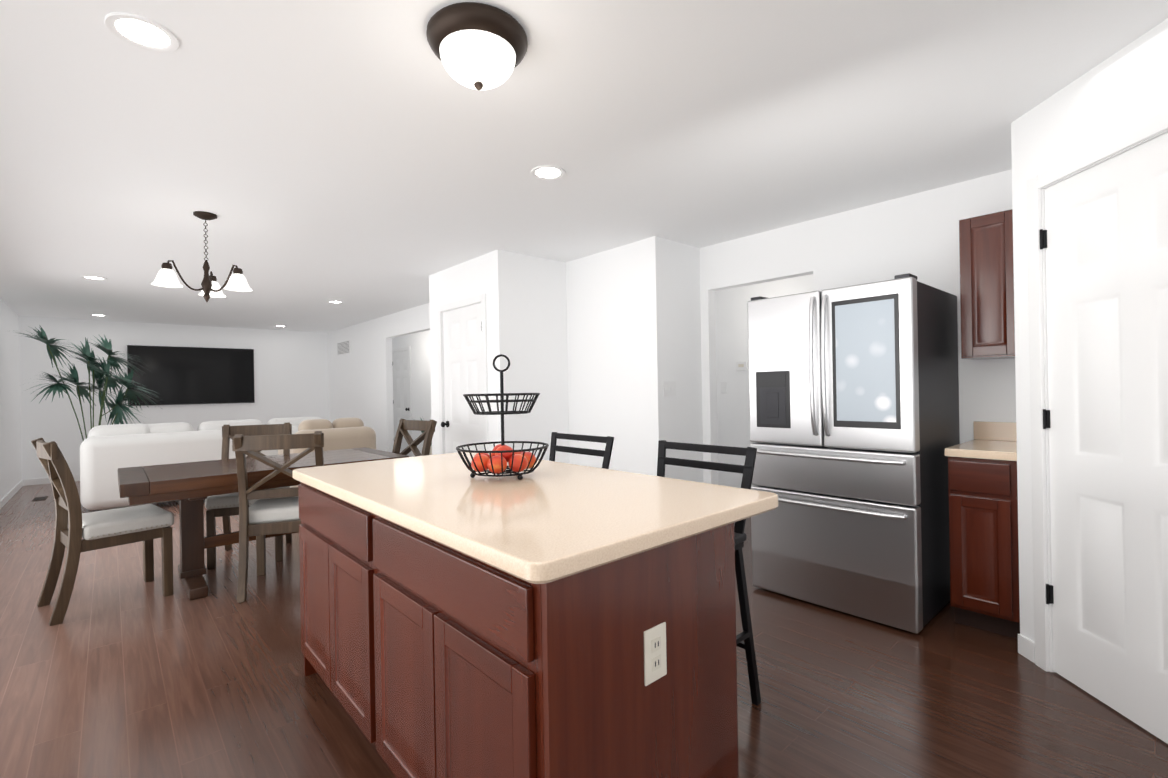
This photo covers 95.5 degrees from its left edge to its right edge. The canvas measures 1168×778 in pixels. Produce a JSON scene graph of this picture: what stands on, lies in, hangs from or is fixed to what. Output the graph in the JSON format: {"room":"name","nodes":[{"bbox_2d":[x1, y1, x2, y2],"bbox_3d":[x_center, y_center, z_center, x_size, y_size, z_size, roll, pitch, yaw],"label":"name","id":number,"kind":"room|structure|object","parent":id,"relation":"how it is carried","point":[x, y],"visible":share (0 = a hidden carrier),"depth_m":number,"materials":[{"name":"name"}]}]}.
{"room":"kitchen","nodes":[
{"label":"kitchen","id":0,"kind":"room"},
{"bbox_2d":[0,299,21,499],"bbox_3d":[-3.581,0.092,2.511,0.100,2.440,13.800,-1,0,-42],"label":"wall","id":1,"kind":"structure","parent":0,"point":[10,448],"depth_m":6.78,"materials":[{"name":"white paint"}]},
{"bbox_2d":[0,480,23,508],"bbox_3d":[-3.519,1.266,2.548,0.013,0.090,13.600,-1,0,-42],"label":"baseboard","id":2,"kind":"structure","parent":1,"relation":"attached to","point":[7,497],"depth_m":6.70,"materials":[{"name":"white paint"}]},
{"bbox_2d":[19,316,328,479],"bbox_3d":[-5.902,0.135,9.630,5.950,2.440,0.100,-1,0,-42],"label":"wall","id":3,"kind":"structure","parent":0,"point":[290,374],"depth_m":8.56,"materials":[{"name":"white paint"}]},
{"bbox_2d":[24,475,79,485],"bbox_3d":[-6.502,1.321,8.996,4.120,0.090,0.013,-1,0,-42],"label":"baseboard","id":4,"kind":"structure","parent":3,"relation":"attached to","point":[38,481],"depth_m":7.72,"materials":[{"name":"white paint"}]},
{"bbox_2d":[127,345,254,405],"bbox_3d":[-6.562,-0.224,8.943,1.720,0.960,0.043,-1,0,-42],"label":"tv","id":5,"kind":"object","parent":3,"relation":"attached to","point":[171,375],"visible":0.81,"depth_m":8.90,"materials":[{"name":"black plastic"}]},
{"bbox_2d":[328,303,429,451],"bbox_3d":[-2.964,0.083,8.189,0.100,2.440,5.970,-1,0,-42],"label":"wall","id":6,"kind":"structure","parent":0,"point":[360,377],"depth_m":8.70,"materials":[{"name":"white paint"}]},
{"bbox_2d":[337,340,350,354],"bbox_3d":[-4.381,-0.751,9.666,0.015,0.240,0.700,-1,0,-42],"label":"air vent","id":7,"kind":"object","parent":6,"relation":"in","point":[343,347],"visible":1,"depth_m":9.64,"materials":[{"name":"white metal"}]},
{"bbox_2d":[392,330,430,454],"bbox_3d":[-2.347,0.073,8.923,0.120,2.440,5.300,-1,0,-42],"label":"wall","id":8,"kind":"structure","parent":0,"point":[419,343],"depth_m":9.47,"materials":[{"name":"white paint"}]},
{"bbox_2d":[392,350,409,456],"bbox_3d":[-3.498,0.294,10.123,0.108,2.022,0.808,-1,0,-42],"label":"hall door","id":9,"kind":"structure","parent":8,"relation":"in","point":[400,364],"depth_m":10.14,"materials":[{"name":"white paint"}]},
{"bbox_2d":[392,346,411,456],"bbox_3d":[-3.474,0.265,10.140,0.077,2.096,0.932,-1,0,-42],"label":"door frame","id":10,"kind":"structure","parent":8,"relation":"attached to","point":[408,348],"depth_m":9.79,"materials":[{"name":"white paint"}]},
{"bbox_2d":[429,249,568,462],"bbox_3d":[-0.857,0.045,5.202,0.750,2.440,1.290,-1,0,-42],"label":"wall","id":11,"kind":"structure","parent":0,"point":[526,306],"depth_m":4.72,"materials":[{"name":"white paint"}]},
{"bbox_2d":[441,303,483,452],"bbox_3d":[-1.134,0.251,4.939,0.108,2.022,0.768,-1,0,-42],"label":"closet door","id":12,"kind":"structure","parent":11,"relation":"in","point":[462,424],"depth_m":4.96,"materials":[{"name":"white paint"}]},
{"bbox_2d":[437,293,488,453],"bbox_3d":[-1.114,0.222,4.963,0.077,2.096,0.892,-1,0,-42],"label":"door frame","id":13,"kind":"structure","parent":11,"relation":"attached to","point":[466,302],"depth_m":4.96,"materials":[{"name":"white paint"}]},
{"bbox_2d":[0,481,1167,777],"bbox_3d":[-1.345,1.324,4.497,6.050,0.100,13.800,-1,0,-42],"label":"floor","id":14,"kind":"structure","parent":0,"point":[122,671],"depth_m":2.19,"materials":[{"name":"brown wood"}]},
{"bbox_2d":[32,496,47,500],"bbox_3d":[-6.778,1.365,6.609,0.120,0.007,0.300,-1,0,-42],"label":"floor vent","id":15,"kind":"object","parent":14,"relation":"in","point":[39,498],"visible":1,"depth_m":6.60,"materials":[{"name":"brown metal"}]},
{"bbox_2d":[9,326,161,440],"bbox_3d":[-6.080,0.285,6.527,1.433,2.143,1.162,-1,0,-42],"label":"plant","id":16,"kind":"object","parent":14,"relation":"on","point":[119,409],"visible":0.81,"depth_m":6.60,"materials":[{"name":"green plant"}]},
{"bbox_2d":[31,438,173,625],"bbox_3d":[-2.948,0.800,3.270,0.499,1.021,0.586,-1,0,38],"label":"chair","id":17,"kind":"object","parent":14,"relation":"on","point":[146,524],"visible":1,"depth_m":3.17,"materials":[{"name":"brown wood"}]},
{"bbox_2d":[80,417,321,511],"bbox_3d":[-4.611,0.857,6.639,2.440,0.950,1.040,-1,0,-42],"label":"sofa","id":18,"kind":"object","parent":14,"relation":"on","point":[107,452],"visible":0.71,"depth_m":5.78,"materials":[{"name":"fabric"}]},
{"bbox_2d":[205,422,291,569],"bbox_3d":[-2.595,0.794,4.148,0.499,1.021,0.586,-1,0,-22],"label":"chair","id":19,"kind":"object","parent":14,"relation":"on","point":[225,507],"visible":0.54,"depth_m":3.98,"materials":[{"name":"brown wood"}]},
{"bbox_2d":[117,447,408,599],"bbox_3d":[-2.249,0.907,3.827,1.660,0.765,0.920,-1,0,-42],"label":"dining table","id":20,"kind":"object","parent":14,"relation":"on","point":[190,486],"visible":0.56,"depth_m":3.45,"materials":[{"name":"brown wood"}]},
{"bbox_2d":[232,431,323,602],"bbox_3d":[-1.964,0.783,3.522,0.499,1.021,0.586,-1,0,-20],"label":"chair","id":21,"kind":"object","parent":14,"relation":"on","point":[264,515],"visible":0.71,"depth_m":3.31,"materials":[{"name":"brown wood"}]},
{"bbox_2d":[278,417,375,496],"bbox_3d":[-3.146,0.831,6.503,0.920,0.950,0.940,-1,0,-42],"label":"loveseat","id":22,"kind":"object","parent":14,"relation":"on","point":[346,433],"visible":0.27,"depth_m":6.22,"materials":[{"name":"beige fabric"}]},
{"bbox_2d":[392,419,436,456],"bbox_3d":[-1.613,0.777,4.451,0.499,1.021,0.586,-1,0,38],"label":"chair","id":23,"kind":"object","parent":14,"relation":"on","point":[426,427],"visible":0.31,"depth_m":4.62,"materials":[{"name":"brown wood"}]},
{"bbox_2d":[298,484,744,777],"bbox_3d":[-0.417,0.819,1.907,0.684,0.875,1.785,-1,0,-42],"label":"kitchen island","id":24,"kind":"object","parent":14,"relation":"on","point":[548,619],"depth_m":1.30,"materials":[{"name":"brown wood"}]},
{"bbox_2d":[293,452,777,591],"bbox_3d":[-0.344,0.359,1.984,0.940,0.043,1.810,-1,0,-42],"label":"island countertop","id":25,"kind":"structure","parent":24,"relation":"on","point":[560,517],"depth_m":1.51,"materials":[{"name":"beige stone"}]},
{"bbox_2d":[456,354,548,479],"bbox_3d":[-0.313,0.102,2.036,0.353,0.469,0.353,-1,0,-42],"label":"fruit basket","id":26,"kind":"object","parent":25,"relation":"on","point":[498,458],"visible":1,"depth_m":1.97,"materials":[{"name":"black metal"}]},
{"bbox_2d":[549,432,613,468],"bbox_3d":[-0.183,0.750,2.726,0.486,1.008,0.518,-1,0,-42],"label":"stool","id":27,"kind":"object","parent":14,"relation":"on","point":[605,454],"visible":0.21,"depth_m":2.84,"materials":[{"name":"black metal"}]},
{"bbox_2d":[566,236,717,484],"bbox_3d":[0.463,0.022,4.801,0.680,2.440,1.270,-1,0,-42],"label":"wall block","id":28,"kind":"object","parent":14,"relation":"on","point":[641,326],"visible":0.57,"depth_m":4.46,"materials":[{"name":"white paint"}]},
{"bbox_2d":[663,381,675,395],"bbox_3d":[0.687,-0.002,4.251,0.160,0.120,0.010,-1,0,-42],"label":"switch plate","id":29,"kind":"object","parent":28,"relation":"attached to","point":[669,388],"visible":1,"depth_m":4.25,"materials":[{"name":"white paint"}]},
{"bbox_2d":[657,440,760,705],"bbox_3d":[0.350,0.741,2.131,0.486,1.008,0.518,-1,0,-42],"label":"stool","id":30,"kind":"object","parent":14,"relation":"on","point":[746,469],"visible":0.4,"depth_m":2.10,"materials":[{"name":"black metal"}]},
{"bbox_2d":[747,273,959,633],"bbox_3d":[1.607,0.324,3.194,0.890,1.795,0.905,-1,0,-42],"label":"fridge","id":31,"kind":"object","parent":14,"relation":"on","point":[854,409],"visible":0.96,"depth_m":2.86,"materials":[{"name":"grey metal"}]},
{"bbox_2d":[944,421,1019,638],"bbox_3d":[2.171,0.702,2.798,0.612,1.020,0.298,-1,0,-42],"label":"base cabinet","id":32,"kind":"object","parent":14,"relation":"on","point":[983,530],"visible":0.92,"depth_m":2.61,"materials":[{"name":"brown wood"}]},
{"bbox_2d":[0,0,1167,332],"bbox_3d":[-1.389,-1.216,4.498,6.050,0.100,13.800,-1,0,-42],"label":"ceiling","id":33,"kind":"structure","parent":0,"point":[364,160],"depth_m":2.44,"materials":[{"name":"white paint"}]},
{"bbox_2d":[81,276,106,279],"bbox_3d":[-4.862,-1.101,5.264,0.190,0.007,0.190,-1,0,-42],"label":"recessed light","id":34,"kind":"object","parent":33,"relation":"in","point":[94,277],"visible":1,"depth_m":5.26,"materials":[{"name":"white paint"}]},
{"bbox_2d":[104,12,179,52],"bbox_3d":[-1.442,-1.163,1.735,0.190,0.007,0.190,-1,0,-42],"label":"recessed light","id":35,"kind":"object","parent":33,"relation":"in","point":[142,32],"visible":1,"depth_m":1.73,"materials":[{"name":"white paint"}]},
{"bbox_2d":[151,211,251,301],"bbox_3d":[-2.522,-0.857,3.487,0.520,0.580,0.520,-1,0,-42],"label":"chandelier","id":36,"kind":"object","parent":33,"relation":"hanging from","point":[166,276],"visible":1,"depth_m":3.46,"materials":[{"name":"white glass"}]},
{"bbox_2d":[327,301,342,302],"bbox_3d":[-3.230,-1.129,6.889,0.190,0.007,0.190,-1,0,-42],"label":"recessed light","id":37,"kind":"object","parent":33,"relation":"in","point":[334,301],"visible":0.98,"depth_m":6.88,"materials":[{"name":"white paint"}]},
{"bbox_2d":[426,2,527,89],"bbox_3d":[-0.355,-1.095,1.782,0.332,0.181,0.332,-1,0,-42],"label":"flush ceiling light","id":38,"kind":"object","parent":33,"relation":"attached to","point":[477,46],"visible":0.98,"depth_m":1.69,"materials":[{"name":"white glass"}]},
{"bbox_2d":[531,165,564,179],"bbox_3d":[-0.196,-1.184,2.907,0.190,0.007,0.190,-1,0,-42],"label":"recessed light","id":39,"kind":"object","parent":33,"relation":"in","point":[547,172],"visible":1,"depth_m":2.90,"materials":[{"name":"white paint"}]},
{"bbox_2d":[715,274,813,487],"bbox_3d":[1.833,-0.002,4.546,1.020,2.440,3.600,-1,0,-42],"label":"wall","id":40,"kind":"structure","parent":0,"point":[731,323],"depth_m":5.47,"materials":[{"name":"white paint"}]},
{"bbox_2d":[736,361,747,370],"bbox_3d":[1.603,-0.233,5.392,0.027,0.090,0.120,-1,0,-42],"label":"thermostat","id":41,"kind":"object","parent":40,"relation":"attached to","point":[741,366],"visible":0.96,"depth_m":5.38,"materials":[{"name":"white paint"}]},
{"bbox_2d":[707,169,1015,443],"bbox_3d":[1.817,-0.002,3.726,0.100,2.440,2.140,-1,0,-42],"label":"wall","id":42,"kind":"structure","parent":0,"point":[917,234],"depth_m":3.40,"materials":[{"name":"white paint"}]},
{"bbox_2d":[959,209,1014,359],"bbox_3d":[2.264,-0.550,2.896,0.311,0.760,0.290,-1,0,-42],"label":"upper cabinet","id":43,"kind":"object","parent":42,"relation":"attached to","point":[987,287],"visible":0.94,"depth_m":2.81,"materials":[{"name":"brown wood"}]},
{"bbox_2d":[1011,30,1150,641],"bbox_3d":[2.289,-0.011,1.563,0.660,2.440,1.711,-1,0,-42],"label":"wall","id":44,"kind":"structure","parent":0,"point":[1122,89],"depth_m":2.27,"materials":[{"name":"white paint"}]},
{"bbox_2d":[1026,109,1167,671],"bbox_3d":[1.982,0.146,1.891,0.077,2.136,0.892,-1,0,3],"label":"door frame","id":45,"kind":"structure","parent":44,"relation":"attached to","point":[1149,129],"depth_m":2.28,"materials":[{"name":"white paint"}]},
{"bbox_2d":[1040,133,1167,743],"bbox_3d":[1.952,0.176,1.897,0.108,2.062,0.768,-1,0,3],"label":"pantry door","id":46,"kind":"structure","parent":44,"relation":"in","point":[1104,238],"depth_m":1.99,"materials":[{"name":"white paint"}]},
{"bbox_2d":[1151,18,1167,116],"bbox_3d":[2.271,-0.011,1.224,0.960,2.440,1.231,-1,0,-42],"label":"wall","id":47,"kind":"structure","parent":0,"point":[1159,34],"depth_m":1.78,"materials":[{"name":"white paint"}]}
]}

